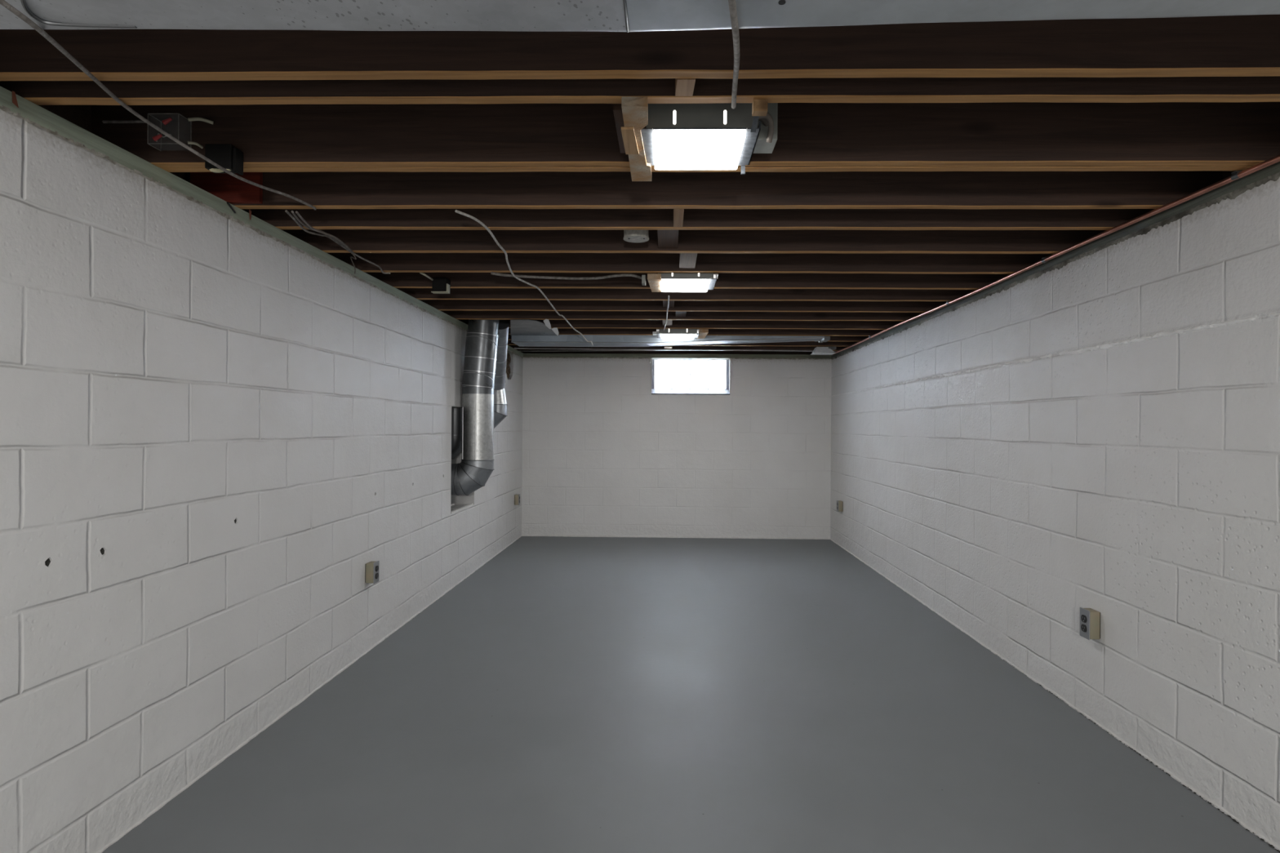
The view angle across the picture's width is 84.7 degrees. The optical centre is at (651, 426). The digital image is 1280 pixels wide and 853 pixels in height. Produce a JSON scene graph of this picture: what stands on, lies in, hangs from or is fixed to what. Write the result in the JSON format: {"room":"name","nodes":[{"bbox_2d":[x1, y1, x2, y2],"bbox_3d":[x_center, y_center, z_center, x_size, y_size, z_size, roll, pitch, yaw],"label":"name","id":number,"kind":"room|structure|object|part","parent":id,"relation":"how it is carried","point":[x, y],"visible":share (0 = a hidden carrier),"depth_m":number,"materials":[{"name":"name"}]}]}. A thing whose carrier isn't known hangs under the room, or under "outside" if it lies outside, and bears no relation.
{"room":"basement","nodes":[
{"label":"basement","id":0,"kind":"room"},
{"bbox_2d":[0,108,523,852],"bbox_3d":[-1.655,0.221,2.098,0.200,1.973,11.320,0,0,1],"label":"wall","id":1,"kind":"structure","parent":0,"point":[211,428],"depth_m":2.30,"materials":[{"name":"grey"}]},
{"bbox_2d":[12,90,18,107],"bbox_3d":[-1.549,-0.797,1.710,0.001,0.034,0.017,0,0,1],"label":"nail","id":2,"kind":"object","parent":1,"relation":"attached to","point":[14,96],"visible":1,"depth_m":1.71,"materials":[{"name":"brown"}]},
{"bbox_2d":[39,104,283,230],"bbox_3d":[-1.745,-0.910,2.200,0.038,0.289,11.520,0,0,1],"label":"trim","id":3,"kind":"structure","parent":1,"relation":"attached to","point":[81,115],"depth_m":2.12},
{"bbox_2d":[226,201,235,213],"bbox_3d":[-1.529,-0.797,2.554,0.007,0.030,0.048,0,0,1],"label":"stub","id":4,"kind":"object","parent":1,"relation":"attached to","point":[228,202],"visible":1,"depth_m":2.55,"materials":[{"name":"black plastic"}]},
{"bbox_2d":[0,85,523,356],"bbox_3d":[-1.613,-0.788,2.096,0.142,0.048,11.318,0,0,1],"label":"sill plate","id":5,"kind":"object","parent":1,"relation":"on","point":[27,108],"depth_m":2.26,"materials":[{"name":"wood"}]},
{"bbox_2d":[518,350,835,351],"bbox_3d":[0.265,-0.806,7.446,3.500,0.033,0.010,0,0,1],"label":"pipe","id":6,"kind":"object","parent":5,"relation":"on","point":[518,350],"visible":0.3,"depth_m":7.46,"materials":[{"name":"black metal"}]},
{"bbox_2d":[0,105,523,358],"bbox_3d":[-1.493,-0.757,4.335,0.006,0.022,6.800,0,0,1],"label":"trim","id":7,"kind":"structure","parent":1,"relation":"attached to","point":[5,108],"depth_m":2.50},
{"bbox_2d":[96,535,521,852],"bbox_3d":[-1.507,1.202,4.345,0.008,0.013,6.820,0,0,1],"label":"baseboard","id":8,"kind":"structure","parent":1,"relation":"attached to","point":[279,717],"depth_m":2.78,"materials":[{"name":"white paint"}]},
{"bbox_2d":[350,252,356,273],"bbox_3d":[-1.440,-0.799,3.389,0.026,0.062,0.400,0,0,-23],"label":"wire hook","id":9,"kind":"object","parent":1,"relation":"attached to","point":[355,258],"visible":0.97,"depth_m":3.45,"materials":[{"name":"grey metal"}]},
{"bbox_2d":[364,560,379,583],"bbox_3d":[-1.495,0.781,3.764,0.052,0.112,0.068,0,0,1],"label":"outlet","id":10,"kind":"object","parent":1,"relation":"attached to","point":[372,568],"visible":1,"depth_m":3.73,"materials":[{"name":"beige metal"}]},
{"bbox_3d":[-1.475,0.781,3.763,0.004,0.112,0.068,0,0,1],"label":"plate","id":11,"kind":"part","parent":10,"relation":"part of","materials":[{"name":"silver metal"}]},
{"bbox_2d":[451,408,462,459],"bbox_3d":[-1.597,0.064,5.629,0.240,0.423,0.224,0,0,1],"label":"duct pipe","id":12,"kind":"object","parent":1,"relation":"attached to","point":[456,413],"visible":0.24,"depth_m":5.54,"materials":[{"name":"grey metal"}]},
{"bbox_2d":[450,502,473,513],"bbox_3d":[-1.568,0.642,5.522,0.173,0.012,0.590,0,0,1],"label":"ledge","id":13,"kind":"object","parent":1,"relation":"in","point":[455,508],"visible":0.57,"depth_m":5.64,"materials":[{"name":"white paint"}]},
{"bbox_2d":[450,319,498,495],"bbox_3d":[-1.425,-0.156,5.464,0.465,1.388,0.252,0,0,1],"label":"duct pipe","id":14,"kind":"object","parent":1,"relation":"attached to","point":[476,466],"visible":0.98,"depth_m":5.36,"materials":[{"name":"metal"}]},
{"bbox_2d":[493,320,509,428],"bbox_3d":[-1.383,-0.419,5.929,0.341,0.931,0.696,0,0,-12],"label":"duct pipe","id":15,"kind":"object","parent":1,"relation":"attached to","point":[500,395],"visible":0.46,"depth_m":5.98,"materials":[{"name":"metal"}]},
{"bbox_2d":[506,352,511,377],"bbox_3d":[-1.494,-0.621,7.111,0.120,0.318,0.341,0,0,1],"label":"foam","id":16,"kind":"object","parent":1,"relation":"attached to","point":[508,367],"visible":0.25,"depth_m":7.09,"materials":[{"name":"brown"}]},
{"bbox_2d":[514,493,519,505],"bbox_3d":[-1.412,0.771,7.398,0.052,0.112,0.068,0,0,1],"label":"outlet","id":17,"kind":"object","parent":1,"relation":"attached to","point":[517,497],"visible":1,"depth_m":7.37,"materials":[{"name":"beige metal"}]},
{"bbox_2d":[521,357,831,537],"bbox_3d":[0.271,0.235,7.816,3.790,1.973,0.200,0,0,1],"label":"wall","id":18,"kind":"structure","parent":0,"point":[604,454],"depth_m":7.72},
{"bbox_2d":[524,356,649,359],"bbox_3d":[-0.708,-0.755,7.734,1.382,0.015,0.007,0,0,1],"label":"trim","id":19,"kind":"structure","parent":18,"relation":"attached to","point":[525,357],"depth_m":7.74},
{"bbox_2d":[516,349,812,354],"bbox_3d":[0.280,-0.919,7.836,3.790,0.242,0.040,0,0,1],"label":"joist","id":20,"kind":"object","parent":18,"relation":"attached to","point":[672,352],"depth_m":7.82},
{"bbox_2d":[521,534,830,539],"bbox_3d":[0.261,1.210,7.707,3.390,0.024,0.018,0,0,1],"label":"baseboard","id":21,"kind":"structure","parent":18,"relation":"attached to","point":[565,535],"depth_m":7.71,"materials":[{"name":"white paint"}]},
{"bbox_2d":[523,353,831,359],"bbox_3d":[0.282,-0.774,7.787,3.660,0.047,0.141,0,0,1],"label":"trim","id":22,"kind":"structure","parent":18,"relation":"on","point":[568,355],"depth_m":7.72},
{"bbox_2d":[648,358,733,395],"bbox_3d":[0.435,-0.551,7.798,0.919,0.400,0.229,0,0,1],"label":"window","id":23,"kind":"structure","parent":18,"relation":"in","point":[708,376],"depth_m":7.81,"materials":[{"name":"grey glass"}]},
{"bbox_3d":[0.433,-0.383,7.810,0.862,0.065,0.204,0,0,1],"label":"sill","id":24,"kind":"part","parent":23,"relation":"part of","materials":[{"name":"white"}]},
{"bbox_2d":[732,358,830,359],"bbox_3d":[1.417,-0.739,7.686,1.066,0.017,0.007,0,0,1],"label":"trim","id":25,"kind":"structure","parent":18,"relation":"attached to","point":[732,358],"depth_m":7.68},
{"bbox_2d":[102,536,1279,852],"bbox_3d":[0.132,1.271,2.057,3.790,0.100,11.720,0,0,1],"label":"floor","id":26,"kind":"structure","parent":0,"point":[567,695],"depth_m":2.75,"materials":[{"name":"grey paint"}]},
{"bbox_2d":[996,654,1279,852],"bbox_3d":[1.828,1.230,2.504,0.017,0.005,2.609,0,0,1],"label":"floor grit","id":27,"kind":"structure","parent":26,"relation":"on","point":[1234,820],"depth_m":2.38,"materials":[{"name":"grey"}]},
{"bbox_2d":[830,177,1279,846],"bbox_3d":[1.935,0.248,2.017,0.200,1.973,11.320,0,0,1],"label":"wall","id":28,"kind":"structure","parent":0,"point":[1136,484],"depth_m":2.79,"materials":[{"name":"white brick"}]},
{"bbox_2d":[836,500,843,511],"bbox_3d":[1.921,0.813,7.167,0.052,0.112,0.068,0,0,1],"label":"outlet","id":29,"kind":"object","parent":28,"relation":"attached to","point":[839,503],"visible":1,"depth_m":7.13,"materials":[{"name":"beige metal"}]},
{"bbox_2d":[830,538,1279,850],"bbox_3d":[1.879,1.226,4.468,0.009,0.015,6.420,0,0,1],"label":"baseboard","id":30,"kind":"structure","parent":28,"relation":"attached to","point":[1216,806],"depth_m":2.85,"materials":[{"name":"white paint"}]},
{"bbox_2d":[831,161,1279,359],"bbox_3d":[1.911,-0.762,2.016,0.145,0.048,11.318,0,0,1],"label":"sill plate","id":31,"kind":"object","parent":28,"relation":"on","point":[1274,168],"depth_m":2.82,"materials":[{"name":"brown wood"}]},
{"bbox_2d":[831,171,1279,359],"bbox_3d":[1.892,-0.732,4.408,0.008,0.027,6.500,0,0,1],"label":"trim","id":32,"kind":"structure","parent":28,"relation":"attached to","point":[1232,195],"depth_m":2.81,"materials":[{"name":"grey wood"}]},
{"bbox_2d":[869,311,1279,389],"bbox_3d":[1.880,-0.330,4.050,0.011,0.036,4.384,0,0,1],"label":"joint","id":33,"kind":"structure","parent":28,"relation":"attached to","point":[1159,334],"depth_m":2.86,"materials":[{"name":"white paint"}]},
{"bbox_2d":[1079,607,1100,639],"bbox_3d":[1.825,0.821,2.924,0.052,0.120,0.068,0,0,1],"label":"outlet","id":34,"kind":"object","parent":28,"relation":"attached to","point":[1090,619],"visible":1,"depth_m":2.89,"materials":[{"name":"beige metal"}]},
{"bbox_2d":[1080,614,1086,622],"bbox_3d":[1.802,0.801,2.924,0.004,0.029,0.035,0,0,1],"label":"socket","id":35,"kind":"object","parent":34,"relation":"attached to","point":[1083,617],"depth_m":2.92,"materials":[{"name":"grey plastic"}]},
{"bbox_2d":[1080,624,1086,631],"bbox_3d":[1.802,0.840,2.924,0.004,0.029,0.035,0,0,1],"label":"socket","id":36,"kind":"object","parent":34,"relation":"attached to","point":[1083,627],"depth_m":2.92,"materials":[{"name":"grey plastic"}]},
{"bbox_3d":[1.805,0.821,2.924,0.004,0.120,0.068,0,0,1],"label":"plate","id":37,"kind":"part","parent":34,"relation":"part of","materials":[{"name":"silver metal"}]},
{"bbox_2d":[1222,170,1235,179],"bbox_3d":[2.046,-0.882,2.114,0.038,0.289,11.520,0,0,1],"label":"trim","id":38,"kind":"structure","parent":28,"relation":"attached to","point":[1225,174],"depth_m":2.48,"materials":[{"name":"black wood"}]},
{"bbox_3d":[0.149,-1.056,2.057,3.830,0.030,11.720,0,0,1],"label":"ceiling","id":39,"kind":"structure","parent":0,"visible":0},
{"bbox_2d":[0,0,1279,32],"bbox_3d":[0.123,-0.739,0.976,3.384,0.115,0.557,0,0,1],"label":"duct","id":40,"kind":"object","parent":39,"relation":"attached to","point":[597,15],"visible":0.99,"depth_m":1.19,"materials":[{"name":"grey metal"}]},
{"bbox_2d":[0,0,316,209],"bbox_3d":[-1.237,-0.748,1.851,0.194,0.125,1.490,0,0,-7],"label":"cable","id":41,"kind":"object","parent":40,"relation":"attached to","point":[3,2],"visible":1,"depth_m":1.71,"materials":[{"name":"grey plastic"}]},
{"bbox_2d":[728,0,739,108],"bbox_3d":[0.168,-0.735,1.414,0.020,0.133,0.667,0,0,7],"label":"cable","id":42,"kind":"object","parent":40,"relation":"hanging from","point":[732,5],"visible":1,"depth_m":1.28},
{"bbox_2d":[0,14,1279,80],"bbox_3d":[0.138,-0.919,1.596,3.750,0.242,0.041,0,0,1],"label":"joist","id":43,"kind":"object","parent":39,"relation":"attached to","point":[1246,45],"visible":0.79,"depth_m":1.58,"materials":[{"name":"brown wood"}]},
{"bbox_2d":[675,78,695,96],"bbox_3d":[0.080,-0.874,1.658,0.046,0.150,0.081,0,0,1],"label":"joist blocking","id":44,"kind":"object","parent":43,"relation":"attached to","point":[683,86],"visible":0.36,"depth_m":1.66,"materials":[{"name":"brown wood"}]},
{"bbox_2d":[0,75,1279,105],"bbox_3d":[0.141,-0.919,1.718,3.750,0.242,0.041,0,0,1],"label":"joist","id":45,"kind":"object","parent":39,"relation":"attached to","point":[1255,88],"visible":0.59,"depth_m":1.71,"materials":[{"name":"brown wood"}]},
{"bbox_2d":[751,98,768,115],"bbox_3d":[0.266,-0.783,1.723,0.035,0.029,0.027,0,0,1],"label":"board","id":46,"kind":"object","parent":45,"relation":"attached to","point":[759,107],"visible":1,"depth_m":1.71,"materials":[{"name":"brown wood"}]},
{"bbox_2d":[507,344,847,351],"bbox_3d":[0.267,-0.918,7.295,3.750,0.243,0.040,0,0,1],"label":"joist","id":47,"kind":"object","parent":39,"relation":"attached to","point":[786,348],"visible":0.03,"depth_m":7.26,"materials":[{"name":"brown wood"}]},
{"bbox_2d":[457,319,902,329],"bbox_3d":[0.232,-0.918,5.715,3.750,0.242,0.040,0,0,1],"label":"joist","id":48,"kind":"object","parent":39,"relation":"attached to","point":[651,324],"visible":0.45,"depth_m":5.69,"materials":[{"name":"brown wood"}]},
{"bbox_2d":[510,319,556,335],"bbox_3d":[-1.035,-0.800,5.702,0.418,0.005,0.884,0,0,1],"label":"flap","id":49,"kind":"object","parent":48,"relation":"attached to","point":[517,326],"visible":0.91,"depth_m":5.71,"materials":[{"name":"metal"}]},
{"bbox_2d":[543,319,551,328],"bbox_3d":[-0.806,-0.793,5.446,0.044,0.003,0.526,0,0,-5],"label":"paper","id":50,"kind":"object","parent":49,"relation":"attached to","point":[546,322],"visible":1,"depth_m":5.40,"materials":[{"name":"white paper"}]},
{"bbox_2d":[551,327,559,336],"bbox_3d":[-0.806,-0.793,5.915,0.052,0.003,0.554,0,0,-5],"label":"paper","id":51,"kind":"object","parent":49,"relation":"attached to","point":[554,330],"visible":1,"depth_m":5.82,"materials":[{"name":"white paper"}]},
{"bbox_2d":[440,310,922,320],"bbox_3d":[0.221,-0.918,5.255,3.750,0.242,0.041,0,0,1],"label":"joist","id":52,"kind":"object","parent":39,"relation":"attached to","point":[457,314],"visible":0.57,"depth_m":5.24,"materials":[{"name":"brown wood"}]},
{"bbox_2d":[662,320,672,325],"bbox_3d":[0.125,-0.869,5.488,0.075,0.100,0.418,0,0,1],"label":"joist blocking","id":53,"kind":"object","parent":52,"relation":"attached to","point":[668,322],"visible":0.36,"depth_m":5.55,"materials":[{"name":"wood"}]},
{"bbox_2d":[675,311,686,316],"bbox_3d":[0.214,-0.869,5.056,0.075,0.100,0.358,0,0,1],"label":"joist blocking","id":54,"kind":"object","parent":52,"relation":"attached to","point":[677,313],"visible":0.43,"depth_m":5.10,"materials":[{"name":"brown wood"}]},
{"bbox_2d":[418,299,946,312],"bbox_3d":[0.212,-0.918,4.856,3.750,0.243,0.041,0,0,1],"label":"joist","id":55,"kind":"object","parent":39,"relation":"attached to","point":[440,304],"visible":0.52,"depth_m":4.84,"materials":[{"name":"brown wood"}]},
{"bbox_2d":[507,339,858,346],"bbox_3d":[0.259,-0.918,6.915,3.750,0.242,0.040,0,0,1],"label":"joist","id":56,"kind":"object","parent":39,"relation":"attached to","point":[797,343],"visible":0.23,"depth_m":6.87,"materials":[{"name":"brown wood"}]},
{"bbox_2d":[810,346,835,355],"bbox_3d":[1.697,-0.750,6.923,0.221,0.068,0.172,0,0,1],"label":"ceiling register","id":57,"kind":"object","parent":56,"relation":"attached to","point":[818,350],"visible":1,"depth_m":6.86,"materials":[{"name":"white metal"}]},
{"bbox_2d":[91,102,1279,167],"bbox_3d":[0.150,-0.919,2.141,3.750,0.242,0.040,0,0,1],"label":"joist","id":58,"kind":"object","parent":39,"relation":"attached to","point":[993,134],"visible":0.62,"depth_m":2.12,"materials":[{"name":"brown wood"}]},
{"bbox_2d":[146,112,191,151],"bbox_3d":[-1.460,-0.891,2.126,0.097,0.092,0.057,0,0,1],"label":"junction box","id":59,"kind":"object","parent":58,"relation":"attached to","point":[166,121],"visible":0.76,"depth_m":2.12,"materials":[{"name":"grey plastic"}]},
{"bbox_2d":[102,120,146,123],"bbox_3d":[-1.586,-0.920,2.117,0.135,0.010,0.009,0,0,1],"label":"cable","id":60,"kind":"object","parent":59,"relation":"attached to","point":[103,121],"visible":0.87,"depth_m":2.11,"materials":[{"name":"black plastic"}]},
{"bbox_2d":[187,141,203,148],"bbox_3d":[-1.382,-0.856,2.128,0.013,0.012,0.044,0,0,33],"label":"cable","id":61,"kind":"object","parent":59,"relation":"attached to","point":[188,142],"visible":1,"depth_m":2.12,"materials":[{"name":"beige plastic"}]},
{"bbox_2d":[187,116,213,124],"bbox_3d":[-1.368,-0.929,2.131,0.066,0.020,0.012,0,0,-35],"label":"cable","id":62,"kind":"object","parent":59,"relation":"attached to","point":[196,118],"visible":1,"depth_m":2.13,"materials":[{"name":"beige plastic"}]},
{"bbox_2d":[204,143,243,175],"bbox_3d":[-1.294,-0.808,2.128,0.092,0.081,0.047,0,0,1],"label":"junction box","id":63,"kind":"object","parent":58,"relation":"attached to","point":[227,156],"visible":0.79,"depth_m":2.11,"materials":[{"name":"black metal"}]},
{"bbox_2d":[621,96,651,181],"bbox_3d":[-0.035,-0.786,1.958,0.064,0.024,0.518,0,0,1],"label":"board","id":64,"kind":"object","parent":58,"relation":"attached to","point":[634,108],"visible":0.85,"depth_m":1.80,"materials":[{"name":"brown wood"}]},
{"bbox_2d":[613,103,625,152],"bbox_3d":[-0.080,-0.827,1.923,0.028,0.047,0.280,0,0,1],"label":"board","id":65,"kind":"object","parent":64,"relation":"on","point":[617,109],"visible":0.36,"depth_m":1.85,"materials":[{"name":"brown wood"}]},
{"bbox_2d":[621,126,639,154],"bbox_3d":[-0.057,-0.770,1.894,0.040,0.007,0.167,0,0,1],"label":"board","id":66,"kind":"object","parent":64,"relation":"attached to","point":[628,136],"visible":1,"depth_m":1.88,"materials":[{"name":"brown wood"}]},
{"bbox_2d":[640,102,777,174],"bbox_3d":[0.159,-0.852,1.958,0.375,0.185,0.322,0,0,1],"label":"ceiling light","id":67,"kind":"object","parent":64,"relation":"attached to","point":[717,135],"visible":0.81,"depth_m":1.90,"materials":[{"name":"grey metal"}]},
{"bbox_2d":[653,133,745,169],"bbox_3d":[0.130,-0.775,1.985,0.246,0.007,0.250,0,0,1],"label":"diffuser","id":68,"kind":"object","parent":67,"relation":"attached to","point":[671,151],"depth_m":1.97,"materials":[{"name":"white plastic"}]},
{"bbox_3d":[0.130,-0.791,1.980,0.318,0.020,0.272,0,0,1],"label":"mounting frame","id":69,"kind":"part","parent":67,"relation":"part of","materials":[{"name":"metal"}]},
{"bbox_2d":[396,288,974,301],"bbox_3d":[0.202,-0.918,4.436,3.750,0.242,0.041,0,0,1],"label":"joist","id":70,"kind":"object","parent":39,"relation":"attached to","point":[508,294],"visible":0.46,"depth_m":4.42,"materials":[{"name":"brown wood"}]},
{"bbox_2d":[663,295,669,330],"bbox_3d":[0.108,-0.789,4.997,0.019,0.009,1.510,0,0,0],"label":"cable","id":71,"kind":"object","parent":70,"relation":"attached to","point":[668,295],"visible":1,"depth_m":4.83,"materials":[{"name":"grey plastic"}]},
{"bbox_2d":[662,300,674,307],"bbox_3d":[0.114,-0.869,4.648,0.075,0.100,0.378,0,0,1],"label":"joist blocking","id":72,"kind":"object","parent":70,"relation":"attached to","point":[664,302],"visible":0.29,"depth_m":4.70,"materials":[{"name":"wood"}]},
{"bbox_2d":[364,271,1010,289],"bbox_3d":[0.194,-0.919,4.056,3.750,0.242,0.041,0,0,1],"label":"joist","id":73,"kind":"object","parent":39,"relation":"attached to","point":[397,280],"visible":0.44,"depth_m":4.03,"materials":[{"name":"brown wood"}]},
{"bbox_2d":[431,277,450,293],"bbox_3d":[-1.203,-0.805,4.025,0.093,0.086,0.083,0,0,1],"label":"junction box","id":74,"kind":"object","parent":73,"relation":"attached to","point":[439,285],"visible":1,"depth_m":3.99,"materials":[{"name":"black metal"}]},
{"bbox_2d":[419,272,433,280],"bbox_3d":[-1.227,-0.823,3.872,0.031,0.040,0.299,0,0,-4],"label":"cable","id":75,"kind":"object","parent":74,"relation":"attached to","point":[423,273],"visible":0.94,"depth_m":3.78,"materials":[{"name":"grey plastic"}]},
{"bbox_2d":[507,334,869,341],"bbox_3d":[0.250,-0.918,6.516,3.750,0.242,0.041,0,0,1],"label":"joist","id":76,"kind":"object","parent":39,"relation":"attached to","point":[833,338],"visible":0.06,"depth_m":6.46,"materials":[{"name":"brown wood"}]},
{"bbox_2d":[328,253,1053,274],"bbox_3d":[0.184,-0.918,3.636,3.750,0.243,0.042,0,0,1],"label":"joist","id":77,"kind":"object","parent":39,"relation":"attached to","point":[757,263],"visible":0.46,"depth_m":3.62,"materials":[{"name":"brown wood"}]},
{"bbox_2d":[490,271,641,279],"bbox_3d":[-0.438,-0.796,3.722,0.802,0.013,0.118,0,0,-2],"label":"conduit","id":78,"kind":"object","parent":77,"relation":"attached to","point":[491,273],"visible":0.98,"depth_m":3.73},
{"bbox_2d":[647,273,665,292],"bbox_3d":[0.028,-0.784,3.843,0.075,0.028,0.359,0,0,4],"label":"board","id":79,"kind":"object","parent":77,"relation":"attached to","point":[654,279],"visible":0.86,"depth_m":3.74,"materials":[{"name":"brown wood"}]},
{"bbox_2d":[641,272,718,292],"bbox_3d":[0.153,-0.846,3.828,0.401,0.184,0.321,0,0,1],"label":"ceiling light","id":80,"kind":"object","parent":77,"relation":"attached to","point":[671,282],"visible":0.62,"depth_m":3.71,"materials":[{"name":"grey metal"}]},
{"bbox_2d":[661,280,710,292],"bbox_3d":[0.183,-0.767,3.840,0.257,0.007,0.285,0,0,1],"label":"diffuser","id":81,"kind":"object","parent":80,"relation":"attached to","point":[667,286],"depth_m":3.82,"materials":[{"name":"white plastic"}]},
{"bbox_3d":[0.183,-0.784,3.834,0.329,0.020,0.307,0,0,1],"label":"mounting frame","id":82,"kind":"part","parent":80,"relation":"part of","materials":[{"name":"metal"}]},
{"bbox_2d":[283,229,1106,253],"bbox_3d":[0.175,-0.918,3.219,3.750,0.243,0.040,0,0,1],"label":"joist","id":83,"kind":"object","parent":39,"relation":"attached to","point":[359,241],"visible":0.48,"depth_m":3.20,"materials":[{"name":"brown wood"}]},
{"bbox_2d":[619,229,648,242],"bbox_3d":[-0.075,-0.835,3.010,0.146,0.072,0.111,0,0,36],"label":"ceiling box","id":84,"kind":"object","parent":83,"relation":"attached to","point":[629,235],"visible":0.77,"depth_m":2.97,"materials":[{"name":"white plastic"}]},
{"bbox_3d":[-0.065,-0.804,3.002,0.110,0.006,0.110,0,0,1],"label":"plate","id":85,"kind":"part","parent":84,"relation":"part of","materials":[{"name":"white plastic"}]},
{"bbox_2d":[657,230,678,248],"bbox_3d":[0.072,-0.862,3.028,0.088,0.100,0.344,0,0,1],"label":"joist blocking","id":86,"kind":"object","parent":83,"relation":"attached to","point":[666,238],"visible":0.29,"depth_m":3.04,"materials":[{"name":"brown wood"}]},
{"bbox_2d":[679,253,697,269],"bbox_3d":[0.179,-0.861,3.428,0.080,0.100,0.375,0,0,1],"label":"joist blocking","id":87,"kind":"object","parent":83,"relation":"attached to","point":[686,260],"visible":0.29,"depth_m":3.45,"materials":[{"name":"grey wood"}]},
{"bbox_2d":[508,328,883,336],"bbox_3d":[0.241,-0.918,6.120,3.750,0.242,0.041,0,0,1],"label":"joist","id":88,"kind":"object","parent":39,"relation":"attached to","point":[636,331],"visible":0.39,"depth_m":6.09,"materials":[{"name":"brown wood"}]},
{"bbox_2d":[511,334,830,346],"bbox_3d":[0.167,-0.762,6.278,2.782,0.070,0.317,0,0,1],"label":"duct","id":89,"kind":"object","parent":88,"relation":"attached to","point":[562,340],"visible":0.99,"depth_m":6.15,"materials":[{"name":"silver metal"}]},
{"bbox_2d":[696,328,708,338],"bbox_3d":[0.430,-0.781,5.932,0.080,0.028,0.400,0,0,1],"label":"board","id":90,"kind":"object","parent":88,"relation":"attached to","point":[703,333],"visible":0.86,"depth_m":5.79,"materials":[{"name":"brown wood"}]},
{"bbox_2d":[652,328,698,339],"bbox_3d":[0.207,-0.838,5.910,0.389,0.174,0.306,0,0,1],"label":"ceiling light","id":91,"kind":"object","parent":90,"relation":"attached to","point":[668,334],"visible":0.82,"depth_m":5.79,"materials":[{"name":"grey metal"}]},
{"bbox_3d":[0.222,-0.770,5.917,0.347,0.020,0.292,0,0,1],"label":"mounting frame","id":92,"kind":"part","parent":91,"relation":"part of","materials":[{"name":"metal"}]},
{"bbox_2d":[661,334,694,339],"bbox_3d":[0.222,-0.754,5.922,0.275,0.007,0.270,0,0,1],"label":"diffuser","id":93,"kind":"object","parent":91,"relation":"attached to","point":[663,336],"depth_m":5.87,"materials":[{"name":"white plastic"}]},
{"bbox_2d":[241,208,1154,230],"bbox_3d":[0.166,-0.918,2.833,3.750,0.243,0.040,0,0,1],"label":"joist","id":94,"kind":"object","parent":39,"relation":"attached to","point":[318,219],"visible":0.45,"depth_m":2.81,"materials":[{"name":"brown wood"}]},
{"bbox_2d":[454,209,593,345],"bbox_3d":[-0.629,-0.744,4.305,0.118,0.092,3.503,0,0,3],"label":"wire","id":95,"kind":"object","parent":94,"relation":"hanging from","point":[486,227],"visible":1,"depth_m":3.37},
{"bbox_2d":[673,208,684,226],"bbox_3d":[0.105,-0.874,2.699,0.037,0.150,0.229,0,0,1],"label":"joist blocking","id":96,"kind":"object","parent":94,"relation":"attached to","point":[677,213],"visible":0.36,"depth_m":2.69,"materials":[{"name":"brown wood"}]},
{"bbox_2d":[185,170,1222,208],"bbox_3d":[0.160,-0.919,2.561,3.750,0.242,0.040,0,0,1],"label":"joist","id":97,"kind":"object","parent":39,"relation":"attached to","point":[320,189],"visible":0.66,"depth_m":2.54,"materials":[{"name":"brown wood"}]},
{"bbox_2d":[190,172,262,203],"bbox_3d":[-1.557,-0.915,2.572,0.257,0.192,0.019,0,0,1],"label":"board","id":98,"kind":"object","parent":97,"relation":"attached to","point":[224,186],"visible":0.43,"depth_m":2.56,"materials":[{"name":"red wood"}]},
{"bbox_2d":[291,210,351,252],"bbox_3d":[-1.353,-0.793,2.882,0.044,0.008,0.590,0,0,-2],"label":"cable","id":99,"kind":"object","parent":97,"relation":"attached to","point":[292,211],"visible":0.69,"depth_m":2.77,"materials":[{"name":"grey plastic"}]},
{"bbox_2d":[295,211,355,254],"bbox_3d":[-1.327,-0.784,2.872,0.044,0.008,0.618,0,0,-2],"label":"cable","id":100,"kind":"object","parent":97,"relation":"attached to","point":[296,212],"visible":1,"depth_m":2.83,"materials":[{"name":"grey plastic"}]},
{"bbox_2d":[284,209,390,274],"bbox_3d":[-1.390,-0.802,3.143,0.064,0.008,1.064,0,0,-1],"label":"cable","id":101,"kind":"object","parent":97,"relation":"attached to","point":[286,211],"visible":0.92,"depth_m":2.95,"materials":[{"name":"grey plastic"}]},
{"bbox_2d":[160,165,1253,172],"bbox_3d":[0.151,-0.918,2.183,3.750,0.243,0.040,0,0,1],"label":"joist","id":102,"kind":"object","parent":39,"relation":"attached to","point":[893,168],"visible":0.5,"depth_m":2.18,"materials":[{"name":"brown wood"}]},
{"bbox_2d":[831,154,1279,355],"bbox_3d":[1.856,-0.772,4.359,0.033,0.023,6.200,0,0,1],"label":"copper pipe","id":103,"kind":"object","parent":102,"relation":"attached to","point":[1236,175],"visible":0.99,"depth_m":2.72,"materials":[{"name":"brown metal"}]},
{"bbox_3d":[0.172,-0.834,7.138,0.080,0.080,0.277,0,0,1],"label":"joist blocking","id":104,"kind":"object","parent":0,"visible":0},
{"bbox_2d":[514,347,813,351],"bbox_3d":[0.147,-0.785,7.154,3.080,0.015,0.029,0,0,-1],"label":"pipe","id":105,"kind":"object","parent":104,"relation":"attached to","point":[514,348],"visible":0.98,"depth_m":7.15,"materials":[{"name":"grey metal"}]}
]}

